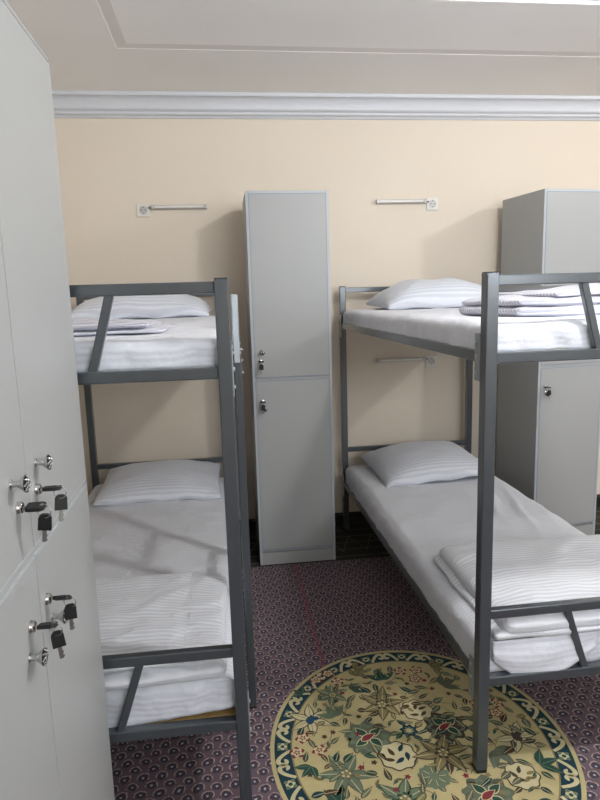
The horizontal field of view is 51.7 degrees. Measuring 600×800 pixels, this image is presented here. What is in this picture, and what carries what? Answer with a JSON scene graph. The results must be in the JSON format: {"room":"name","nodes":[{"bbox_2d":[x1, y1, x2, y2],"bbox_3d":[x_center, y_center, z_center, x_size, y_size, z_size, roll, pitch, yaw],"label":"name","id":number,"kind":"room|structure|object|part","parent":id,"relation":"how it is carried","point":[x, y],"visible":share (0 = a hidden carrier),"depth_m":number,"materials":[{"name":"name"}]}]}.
{"room":"dormitory","nodes":[
{"label":"dormitory","id":0,"kind":"room"},
{"bbox_2d":[6,0,599,95],"bbox_3d":[1.344,-1.396,0.754,5.220,0.353,5.592,-3,10,-7],"label":"ceiling","id":1,"kind":"structure","parent":0,"point":[470,47],"depth_m":2.60,"materials":[{"name":"paint"}]},
{"bbox_2d":[54,118,599,519],"bbox_3d":[1.039,-0.607,3.650,5.220,2.850,0.100,-3,10,-7],"label":"wall","id":2,"kind":"structure","parent":0,"point":[108,167],"depth_m":3.45,"materials":[{"name":"beige paint"}]},
{"bbox_2d":[136,204,149,216],"bbox_3d":[-0.833,-1.008,3.290,0.068,0.068,0.010,-3,10,-7],"label":"wall socket","id":3,"kind":"object","parent":2,"relation":"attached to","point":[142,209],"visible":1,"depth_m":3.29,"materials":[{"name":"white plastic"}]},
{"bbox_2d":[148,204,206,209],"bbox_3d":[-0.653,-1.029,3.299,0.310,0.023,0.028,-3,10,-7],"label":"wall lamp","id":4,"kind":"object","parent":2,"relation":"attached to","point":[202,206],"visible":1,"depth_m":3.29,"materials":[{"name":"white plastic"}]},
{"bbox_2d":[155,205,202,207],"bbox_3d":[-0.642,-1.028,3.289,0.252,0.010,0.002,-3,10,-7],"label":"diffuser","id":5,"kind":"object","parent":4,"relation":"attached to","point":[156,206],"depth_m":3.29,"materials":[{"name":"white plastic"}]},
{"bbox_2d":[52,90,599,120],"bbox_3d":[1.022,-1.597,3.383,5.020,0.103,0.100,-3,10,-7],"label":"trim","id":6,"kind":"structure","parent":2,"relation":"attached to","point":[66,103],"depth_m":3.27,"materials":[{"name":"white paint"}]},
{"bbox_2d":[376,199,428,203],"bbox_3d":[0.573,-1.105,3.442,0.303,0.023,0.028,-3,10,-7],"label":"wall lamp","id":7,"kind":"object","parent":2,"relation":"attached to","point":[381,201],"visible":1,"depth_m":3.43,"materials":[{"name":"white plastic"}]},
{"bbox_2d":[380,200,422,201],"bbox_3d":[0.565,-1.102,3.430,0.244,0.010,0.002,-3,10,-7],"label":"diffuser","id":8,"kind":"object","parent":7,"relation":"attached to","point":[380,200],"depth_m":3.43,"materials":[{"name":"white plastic"}]},
{"bbox_2d":[377,357,427,362],"bbox_3d":[0.598,-0.234,3.588,0.303,0.023,0.028,-3,10,-7],"label":"wall lamp","id":9,"kind":"object","parent":2,"relation":"attached to","point":[404,358],"visible":1,"depth_m":3.58,"materials":[{"name":"white plastic"}]},
{"bbox_2d":[381,358,422,361],"bbox_3d":[0.590,-0.232,3.576,0.244,0.010,0.002,-3,10,-7],"label":"diffuser","id":10,"kind":"object","parent":9,"relation":"attached to","point":[382,359],"depth_m":3.58,"materials":[{"name":"white plastic"}]},
{"bbox_2d":[239,494,599,532],"bbox_3d":[1.083,0.675,3.806,5.020,0.083,0.018,-3,10,-7],"label":"baseboard","id":11,"kind":"structure","parent":2,"relation":"attached to","point":[356,517],"depth_m":3.70,"materials":[{"name":"brown wood"}]},
{"bbox_2d":[426,355,436,366],"bbox_3d":[0.768,-0.227,3.622,0.068,0.068,0.010,-3,10,-7],"label":"wall socket","id":12,"kind":"object","parent":2,"relation":"attached to","point":[432,359],"visible":1,"depth_m":3.62,"materials":[{"name":"white plastic"}]},
{"bbox_2d":[426,198,437,209],"bbox_3d":[0.743,-1.101,3.475,0.068,0.068,0.010,-3,10,-7],"label":"wall socket","id":13,"kind":"object","parent":2,"relation":"attached to","point":[432,204],"visible":1,"depth_m":3.47,"materials":[{"name":"white plastic"}]},
{"bbox_3d":[1.419,1.194,1.190,5.220,0.092,5.592,-3,10,-7],"label":"floor","id":14,"kind":"structure","parent":0,"visible":0},
{"bbox_2d":[110,507,599,799],"bbox_3d":[1.419,1.145,1.172,4.984,0.011,5.374,-3,10,-7],"label":"carpet","id":15,"kind":"object","parent":14,"relation":"on","point":[361,694],"visible":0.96,"depth_m":2.01,"materials":[{"name":"purple carpet"}]},
{"bbox_2d":[0,0,114,799],"bbox_3d":[-0.627,0.293,0.992,0.450,1.850,0.820,-3,10,-7],"label":"locker","id":16,"kind":"object","parent":15,"relation":"on","point":[55,742],"visible":0.88,"depth_m":1.06,"materials":[{"name":"grey metal"}]},
{"bbox_3d":[-0.427,-0.156,0.740,0.014,0.867,0.396,-3,10,-7],"label":"door","id":17,"kind":"part","parent":16,"relation":"part of","materials":[{"name":"grey metal"}]},
{"bbox_3d":[-0.416,0.124,0.913,0.022,0.028,0.028,-3,10,-7],"label":"knob","id":18,"kind":"part","parent":16,"relation":"part of","materials":[{"name":"metal"}]},
{"bbox_3d":[-0.403,0.123,0.915,0.003,0.027,0.027,-3,10,-7],"label":"knob","id":19,"kind":"part","parent":16,"relation":"part of","materials":[{"name":"metal"}]},
{"bbox_3d":[-0.402,0.721,0.887,0.014,0.882,0.396,-3,10,-7],"label":"door","id":20,"kind":"part","parent":16,"relation":"part of","materials":[{"name":"grey laminate"}]},
{"bbox_3d":[-0.408,0.399,0.960,0.022,0.028,0.028,-3,10,-7],"label":"knob","id":21,"kind":"part","parent":16,"relation":"part of","materials":[{"name":"metal"}]},
{"bbox_2d":[23,501,51,541],"bbox_3d":[-0.400,0.189,0.947,0.044,0.063,0.024,-3,10,-7],"label":"keys","id":22,"kind":"object","parent":16,"relation":"attached to","point":[45,519],"visible":1,"depth_m":0.95,"materials":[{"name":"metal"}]},
{"bbox_3d":[-0.431,0.104,1.035,0.022,0.028,0.028,-3,10,-7],"label":"knob","id":23,"kind":"part","parent":16,"relation":"part of","materials":[{"name":"metal"}]},
{"bbox_3d":[-0.477,-0.220,1.131,0.014,0.867,0.396,-3,10,-7],"label":"door","id":24,"kind":"part","parent":16,"relation":"part of","materials":[{"name":"grey laminate"}]},
{"bbox_3d":[-0.395,0.399,0.961,0.003,0.027,0.027,-3,10,-7],"label":"knob","id":25,"kind":"part","parent":16,"relation":"part of","materials":[{"name":"metal"}]},
{"bbox_2d":[35,621,65,658],"bbox_3d":[-0.394,0.380,0.977,0.046,0.066,0.025,-3,10,-7],"label":"key","id":26,"kind":"object","parent":16,"relation":"attached to","point":[58,640],"visible":1,"depth_m":0.98,"materials":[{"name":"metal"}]},
{"bbox_2d":[41,485,67,521],"bbox_3d":[-0.412,0.174,1.038,0.044,0.064,0.025,-3,10,-7],"label":"keys","id":27,"kind":"object","parent":16,"relation":"attached to","point":[61,504],"visible":1,"depth_m":1.04,"materials":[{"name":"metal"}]},
{"bbox_3d":[-0.424,0.380,1.087,0.022,0.028,0.028,-3,10,-7],"label":"knob","id":28,"kind":"part","parent":16,"relation":"part of","materials":[{"name":"metal"}]},
{"bbox_2d":[51,595,76,629],"bbox_3d":[-0.406,0.364,1.066,0.044,0.068,0.024,-3,10,-7],"label":"keys","id":29,"kind":"object","parent":16,"relation":"attached to","point":[70,609],"visible":1,"depth_m":1.06,"materials":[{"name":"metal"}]},
{"bbox_3d":[-0.452,0.656,1.278,0.014,0.882,0.396,-3,10,-7],"label":"door","id":30,"kind":"part","parent":16,"relation":"part of","materials":[{"name":"grey laminate"}]},
{"bbox_2d":[69,278,256,799],"bbox_3d":[-0.623,0.279,2.417,0.815,1.406,1.930,-3,10,-6],"label":"bunk bed","id":31,"kind":"object","parent":15,"relation":"on","point":[229,372],"visible":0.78,"depth_m":1.54,"materials":[{"name":"grey paint"}]},
{"bbox_3d":[-1.115,0.139,3.302,0.033,1.393,0.036,-3,10,-6],"label":"post","id":32,"kind":"part","parent":31,"relation":"part of","materials":[{"name":"grey metal"}]},
{"bbox_3d":[-0.547,-0.240,1.373,0.708,0.027,0.022,-3,10,-6],"label":"foot rail","id":33,"kind":"part","parent":31,"relation":"part of","materials":[{"name":"grey metal"}]},
{"bbox_2d":[74,315,217,371],"bbox_3d":[-0.653,-0.252,2.326,0.763,0.079,1.876,-3,10,-6],"label":"mattress","id":34,"kind":"object","parent":31,"relation":"on","point":[192,342],"visible":0.38,"depth_m":1.44,"materials":[{"name":"white fabric"}]},
{"bbox_2d":[72,318,174,335],"bbox_3d":[-0.671,-0.209,1.780,0.589,0.043,0.487,-3,10,-7],"label":"folded blanket","id":35,"kind":"object","parent":34,"relation":"on","point":[81,326],"visible":0.55,"depth_m":1.59,"materials":[{"name":"white fabric"}]},
{"bbox_2d":[71,294,212,318],"bbox_3d":[-0.754,-0.463,2.973,0.650,0.136,0.450,-3,10,-6],"label":"pillow","id":36,"kind":"object","parent":34,"relation":"on","point":[180,305],"visible":0.73,"depth_m":2.79,"materials":[{"name":"white fabric"}]},
{"bbox_3d":[-0.541,-0.047,1.406,0.708,0.028,0.026,-3,10,-6],"label":"rail","id":37,"kind":"part","parent":31,"relation":"part of","materials":[{"name":"grey metal"}]},
{"bbox_3d":[-0.767,-0.546,3.230,0.708,0.027,0.022,-3,10,-6],"label":"head rail","id":38,"kind":"part","parent":31,"relation":"part of","materials":[{"name":"grey metal"}]},
{"bbox_3d":[-0.742,0.343,3.379,0.708,0.027,0.022,-3,10,-6],"label":"head rail","id":39,"kind":"part","parent":31,"relation":"part of","materials":[{"name":"grey metal"}]},
{"bbox_2d":[88,477,234,727],"bbox_3d":[-0.628,0.631,2.475,0.763,0.125,1.876,-3,10,-6],"label":"mattress","id":40,"kind":"object","parent":31,"relation":"on","point":[188,535],"visible":0.3,"depth_m":2.36,"materials":[{"name":"white fabric"}]},
{"bbox_2d":[92,459,221,505],"bbox_3d":[-0.711,0.398,3.175,0.610,0.128,0.468,-3,10,-7],"label":"pillow","id":41,"kind":"object","parent":40,"relation":"on","point":[166,480],"visible":1,"depth_m":3.03,"materials":[{"name":"white fabric"}]},
{"bbox_2d":[95,572,226,690],"bbox_3d":[-0.557,0.656,1.808,0.687,0.066,0.578,-3,10,-7],"label":"folded blanket","id":42,"kind":"object","parent":40,"relation":"on","point":[184,609],"visible":0.49,"depth_m":1.77,"materials":[{"name":"white fabric"}]},
{"bbox_3d":[-0.521,0.649,1.523,0.708,0.027,0.022,-3,10,-6],"label":"foot rail","id":43,"kind":"part","parent":31,"relation":"part of","materials":[{"name":"grey metal"}]},
{"bbox_3d":[-0.515,0.848,1.556,0.708,0.028,0.026,-3,10,-6],"label":"rail","id":44,"kind":"part","parent":31,"relation":"part of","materials":[{"name":"grey metal"}]},
{"bbox_3d":[-0.626,0.688,2.484,0.710,0.010,1.866,-3,10,-6],"label":"board","id":45,"kind":"part","parent":31,"relation":"part of","materials":[{"name":"brown wood"}]},
{"bbox_3d":[-0.161,0.410,1.527,0.033,1.393,0.036,-3,10,-6],"label":"post","id":46,"kind":"part","parent":31,"relation":"part of","materials":[{"name":"grey metal"}]},
{"bbox_3d":[-0.161,-0.071,1.478,0.004,0.125,0.030,-3,10,-6],"label":"corner plate","id":47,"kind":"part","parent":31,"relation":"part of","materials":[{"name":"grey metal"}]},
{"bbox_3d":[-0.208,0.399,2.267,0.025,1.184,0.030,-3,10,-6],"label":"ladder rail","id":48,"kind":"part","parent":31,"relation":"part of","materials":[{"name":"grey metal"}]},
{"bbox_3d":[-0.175,0.444,1.992,0.025,1.184,0.030,-3,10,-6],"label":"ladder rail","id":49,"kind":"part","parent":31,"relation":"part of","materials":[{"name":"grey metal"}]},
{"bbox_3d":[-0.134,0.830,1.629,0.004,0.125,0.030,-3,10,-6],"label":"corner plate","id":50,"kind":"part","parent":31,"relation":"part of","materials":[{"name":"grey metal"}]},
{"bbox_2d":[242,190,335,564],"bbox_3d":[-0.058,-0.100,3.235,0.393,1.850,0.429,-3,10,-7],"label":"locker","id":51,"kind":"object","parent":15,"relation":"on","point":[286,233],"visible":0.95,"depth_m":3.04,"materials":[{"name":"grey metal"}]},
{"bbox_2d":[259,361,263,373],"bbox_3d":[-0.186,-0.158,2.990,0.024,0.063,0.044,-3,10,-7],"label":"keys","id":52,"kind":"object","parent":51,"relation":"attached to","point":[261,367],"visible":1,"depth_m":2.98,"materials":[{"name":"metal"}]},
{"bbox_2d":[260,401,265,413],"bbox_3d":[-0.180,0.036,3.023,0.025,0.064,0.044,-3,10,-7],"label":"keys","id":53,"kind":"object","parent":51,"relation":"attached to","point":[263,402],"visible":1,"depth_m":3.01,"materials":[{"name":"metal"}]},
{"bbox_3d":[-0.049,-0.543,2.980,0.368,0.867,0.014,-3,10,-7],"label":"door","id":54,"kind":"part","parent":51,"relation":"part of","materials":[{"name":"grey metal"}]},
{"bbox_3d":[-0.024,0.330,3.127,0.368,0.876,0.014,-3,10,-7],"label":"door","id":55,"kind":"part","parent":51,"relation":"part of","materials":[{"name":"grey metal"}]},
{"bbox_2d":[339,272,599,773],"bbox_3d":[0.741,0.202,2.641,0.785,1.406,1.930,-3,10,-7],"label":"bunk bed","id":56,"kind":"object","parent":15,"relation":"on","point":[485,356],"visible":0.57,"depth_m":1.71,"materials":[{"name":"grey paint"}]},
{"bbox_3d":[0.224,-0.407,3.411,0.004,0.125,0.030,-3,10,-7],"label":"corner plate","id":57,"kind":"part","parent":56,"relation":"part of","materials":[{"name":"grey metal"}]},
{"bbox_3d":[0.251,0.063,3.521,0.033,1.393,0.036,-3,10,-7],"label":"post","id":58,"kind":"part","parent":56,"relation":"part of","materials":[{"name":"grey metal"}]},
{"bbox_3d":[0.598,-0.623,3.454,0.708,0.027,0.022,-3,10,-7],"label":"head rail","id":59,"kind":"part","parent":56,"relation":"part of","materials":[{"name":"grey metal"}]},
{"bbox_3d":[0.386,0.633,2.665,0.026,0.032,1.860,-3,10,-7],"label":"rail","id":60,"kind":"part","parent":56,"relation":"part of","materials":[{"name":"grey paint"}]},
{"bbox_3d":[0.624,0.266,3.603,0.708,0.027,0.022,-3,10,-7],"label":"head rail","id":61,"kind":"part","parent":56,"relation":"part of","materials":[{"name":"grey metal"}]},
{"bbox_3d":[0.360,-0.262,2.514,0.026,0.032,1.860,-3,10,-7],"label":"rail","id":62,"kind":"part","parent":56,"relation":"part of","materials":[{"name":"grey metal"}]},
{"bbox_3d":[0.983,0.026,3.612,0.033,1.393,0.036,-3,10,-7],"label":"post","id":63,"kind":"part","parent":56,"relation":"part of","materials":[{"name":"grey metal"}]},
{"bbox_3d":[0.489,0.789,1.766,0.004,0.125,0.030,-3,10,-7],"label":"corner plate","id":64,"kind":"part","parent":56,"relation":"part of","materials":[{"name":"grey metal"}]},
{"bbox_2d":[343,307,599,351],"bbox_3d":[0.725,-0.333,2.551,0.763,0.085,1.876,-3,10,-7],"label":"mattress","id":65,"kind":"object","parent":56,"relation":"on","point":[444,325],"visible":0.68,"depth_m":1.73,"materials":[{"name":"white fabric"}]},
{"bbox_2d":[366,278,480,309],"bbox_3d":[0.682,-0.546,3.152,0.610,0.150,0.430,-3,10,-8],"label":"pillow","id":66,"kind":"object","parent":65,"relation":"on","point":[444,292],"visible":0.72,"depth_m":2.98,"materials":[{"name":"white fabric"}]},
{"bbox_2d":[459,283,599,316],"bbox_3d":[0.861,-0.330,1.996,0.572,0.104,0.465,-3,10,-7],"label":"folded blanket","id":67,"kind":"object","parent":65,"relation":"on","point":[566,300],"visible":0.89,"depth_m":1.79,"materials":[{"name":"white fabric"}]},
{"bbox_2d":[345,465,599,672],"bbox_3d":[0.752,0.556,2.689,0.765,0.140,1.899,-3,10,-7],"label":"mattress","id":68,"kind":"object","parent":56,"relation":"on","point":[416,521],"visible":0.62,"depth_m":2.52,"materials":[{"name":"white fabric"}]},
{"bbox_2d":[360,441,477,487],"bbox_3d":[0.670,0.315,3.353,0.585,0.151,0.462,-3,10,-11],"label":"pillow","id":69,"kind":"object","parent":68,"relation":"on","point":[414,462],"visible":0.98,"depth_m":3.20,"materials":[{"name":"white fabric"}]},
{"bbox_2d":[433,534,599,639],"bbox_3d":[0.852,0.575,2.016,0.696,0.083,0.547,-3,10,-7],"label":"folded blanket","id":70,"kind":"object","parent":68,"relation":"on","point":[537,570],"visible":0.86,"depth_m":1.96,"materials":[{"name":"white fabric"}]},
{"bbox_3d":[0.463,-0.112,1.614,0.004,0.125,0.030,-3,10,-7],"label":"corner plate","id":71,"kind":"part","parent":56,"relation":"part of","materials":[{"name":"grey metal"}]},
{"bbox_3d":[0.498,0.367,1.668,0.033,1.393,0.036,-3,10,-7],"label":"post","id":72,"kind":"part","parent":56,"relation":"part of","materials":[{"name":"grey metal"}]},
{"bbox_3d":[1.093,-0.467,2.578,0.020,0.022,1.860,-3,10,-7],"label":"guard rail","id":73,"kind":"part","parent":56,"relation":"part of","materials":[{"name":"grey metal"}]},
{"bbox_3d":[0.876,0.769,1.783,0.708,0.028,0.026,-3,10,-7],"label":"rail","id":74,"kind":"part","parent":56,"relation":"part of","materials":[{"name":"grey metal"}]},
{"bbox_3d":[0.870,0.571,1.750,0.708,0.027,0.022,-3,10,-7],"label":"foot rail","id":75,"kind":"part","parent":56,"relation":"part of","materials":[{"name":"grey metal"}]},
{"bbox_3d":[0.850,-0.126,1.633,0.708,0.028,0.026,-3,10,-7],"label":"rail","id":76,"kind":"part","parent":56,"relation":"part of","materials":[{"name":"grey metal"}]},
{"bbox_3d":[0.845,-0.319,1.601,0.708,0.027,0.022,-3,10,-7],"label":"foot rail","id":77,"kind":"part","parent":56,"relation":"part of","materials":[{"name":"grey metal"}]},
{"bbox_2d":[496,189,599,534],"bbox_3d":[1.386,-0.174,3.425,0.393,1.850,0.409,-4,10,-13],"label":"locker","id":78,"kind":"object","parent":15,"relation":"on","point":[548,449],"visible":0.54,"depth_m":3.30,"materials":[{"name":"grey metal"}]},
{"bbox_3d":[1.438,0.254,3.330,0.368,0.876,0.014,-4,10,-13],"label":"door","id":79,"kind":"part","parent":78,"relation":"part of","materials":[{"name":"grey metal"}]},
{"bbox_3d":[1.413,-0.620,3.183,0.368,0.867,0.014,-4,10,-13],"label":"door","id":80,"kind":"part","parent":78,"relation":"part of","materials":[{"name":"grey metal"}]}
]}

